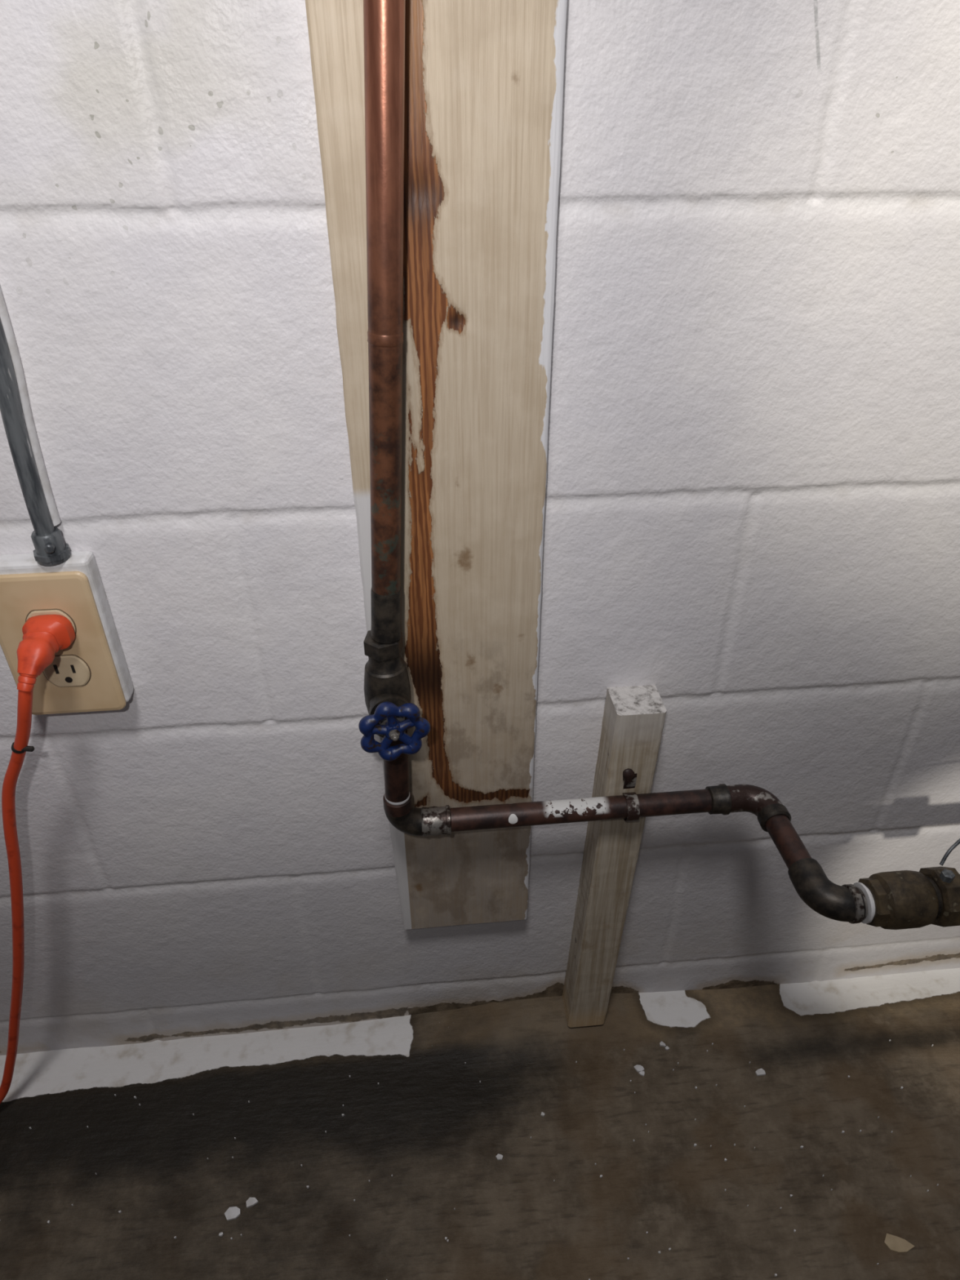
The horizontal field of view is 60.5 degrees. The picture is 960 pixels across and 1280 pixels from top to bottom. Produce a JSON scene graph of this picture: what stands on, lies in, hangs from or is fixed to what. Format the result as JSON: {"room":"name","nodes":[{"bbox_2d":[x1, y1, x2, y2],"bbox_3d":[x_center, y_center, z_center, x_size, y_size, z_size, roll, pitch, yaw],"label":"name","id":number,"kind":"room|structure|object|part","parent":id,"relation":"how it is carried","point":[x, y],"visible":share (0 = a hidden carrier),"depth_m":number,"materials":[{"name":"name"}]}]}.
{"room":"basement","nodes":[
{"label":"basement","id":0,"kind":"room"},
{"bbox_2d":[0,0,959,1055],"bbox_3d":[0.011,-0.165,0.593,2.100,1.510,0.004,-3,34,-4],"label":"wall","id":1,"kind":"structure","parent":0,"point":[752,507],"depth_m":0.63,"materials":[{"name":"paint"}]},
{"bbox_2d":[0,286,71,565],"bbox_3d":[-0.315,-0.406,0.380,0.026,0.830,0.032,11,36,16],"label":"conduit","id":2,"kind":"object","parent":1,"relation":"attached to","point":[51,549],"visible":1,"depth_m":0.56,"materials":[{"name":"grey metal"}]},
{"bbox_2d":[0,551,133,715],"bbox_3d":[-0.332,-0.002,0.647,0.084,0.138,0.025,-3,34,-4],"label":"wall outlet","id":3,"kind":"object","parent":1,"relation":"attached to","point":[91,674],"visible":0.81,"depth_m":0.63,"materials":[{"name":"beige plastic"},{"name":"white paint"}]},
{"bbox_2d":[0,614,75,1103],"bbox_3d":[-0.633,0.310,0.678,0.703,0.610,0.066,-13,36,-18],"label":"extension cord","id":4,"kind":"object","parent":3,"relation":"attached to","point":[44,635],"visible":1,"depth_m":0.65,"materials":[{"name":"plastic"}]},
{"bbox_2d":[26,609,75,632],"bbox_3d":[-0.327,-0.010,0.629,0.035,0.030,0.002,-3,34,-4],"label":"socket","id":5,"kind":"object","parent":3,"relation":"attached to","point":[69,614],"depth_m":0.62,"materials":[{"name":"beige plastic"}]},
{"bbox_2d":[43,655,89,687],"bbox_3d":[-0.327,0.025,0.652,0.035,0.030,0.002,-3,34,-4],"label":"socket","id":6,"kind":"object","parent":3,"relation":"attached to","point":[64,671],"depth_m":0.65,"materials":[{"name":"beige plastic"}]},
{"bbox_2d":[305,0,567,929],"bbox_3d":[-0.024,-0.238,0.526,0.143,1.294,0.021,-3,34,-4],"label":"wooden board","id":7,"kind":"object","parent":1,"relation":"attached to","point":[484,78],"visible":0.79,"depth_m":0.56,"materials":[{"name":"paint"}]},
{"bbox_2d":[0,968,959,1279],"bbox_3d":[0.075,0.807,0.468,2.100,0.020,1.304,-3,34,-4],"label":"floor","id":8,"kind":"structure","parent":0,"point":[429,1123],"depth_m":0.88,"materials":[{"name":"concrete"}]},
{"bbox_2d":[0,1039,938,1279],"bbox_3d":[0.009,0.576,0.823,1.240,0.004,0.321,-3,34,-4],"label":"chips","id":9,"kind":"object","parent":8,"relation":"on","point":[233,1212],"visible":1,"depth_m":0.85,"materials":[{"name":"white paint"}]},
{"bbox_2d":[562,684,666,1027],"bbox_3d":[0.131,0.249,0.859,0.061,0.472,0.041,-3,34,-4],"label":"wooden post","id":10,"kind":"object","parent":8,"relation":"on","point":[633,718],"visible":0.91,"depth_m":0.82,"materials":[{"name":"paint"}]},
{"bbox_2d":[382,729,867,924],"bbox_3d":[0.126,0.122,0.721,0.408,0.124,0.133,8,35,12],"label":"copper pipe","id":11,"kind":"object","parent":10,"relation":"attached to","point":[846,902],"visible":1,"depth_m":0.74,"materials":[{"name":"metal"}]},
{"bbox_2d":[358,630,430,760],"bbox_3d":[-0.067,0.046,0.640,0.054,0.093,0.075,-3,34,-4],"label":"valve","id":12,"kind":"object","parent":11,"relation":"on","point":[387,686],"visible":0.99,"depth_m":0.63,"materials":[{"name":"metal"}]},
{"bbox_2d":[363,0,405,643],"bbox_3d":[-0.045,-0.378,0.380,0.080,0.900,0.024,-3,34,-4],"label":"copper pipe","id":13,"kind":"object","parent":12,"relation":"attached to","point":[384,20],"visible":1,"depth_m":0.48,"materials":[{"name":"metal"}]},
{"bbox_3d":[-0.066,0.068,0.625,0.008,0.008,0.012,-6,34,-9],"label":"stem","id":14,"kind":"part","parent":12,"relation":"part of","materials":[{"name":"silver metal"}]},
{"bbox_3d":[-0.072,0.108,0.704,0.024,0.081,0.021,-3,34,-4],"label":"drop leg","id":15,"kind":"part","parent":11,"relation":"part of","materials":[{"name":"orange metal"}]},
{"bbox_2d":[853,838,959,929],"bbox_3d":[0.496,0.185,0.688,0.380,0.069,0.074,-3,34,-4],"label":"pipe fitting","id":16,"kind":"object","parent":11,"relation":"attached to","point":[900,900],"visible":0.91,"depth_m":0.66,"materials":[{"name":"brown metal"}]},
{"bbox_2d":[622,768,639,822],"bbox_3d":[0.137,0.143,0.752,0.014,0.053,0.026,-3,34,-4],"label":"strap","id":17,"kind":"object","parent":10,"relation":"attached to","point":[629,778],"visible":1,"depth_m":0.75,"materials":[{"name":"brown metal"}]},
{"bbox_2d":[884,1233,914,1253],"bbox_3d":[0.408,0.589,0.801,0.028,0.003,0.014,9,35,14],"label":"chip","id":18,"kind":"object","parent":8,"relation":"on","point":[896,1244],"visible":1,"depth_m":0.80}
]}

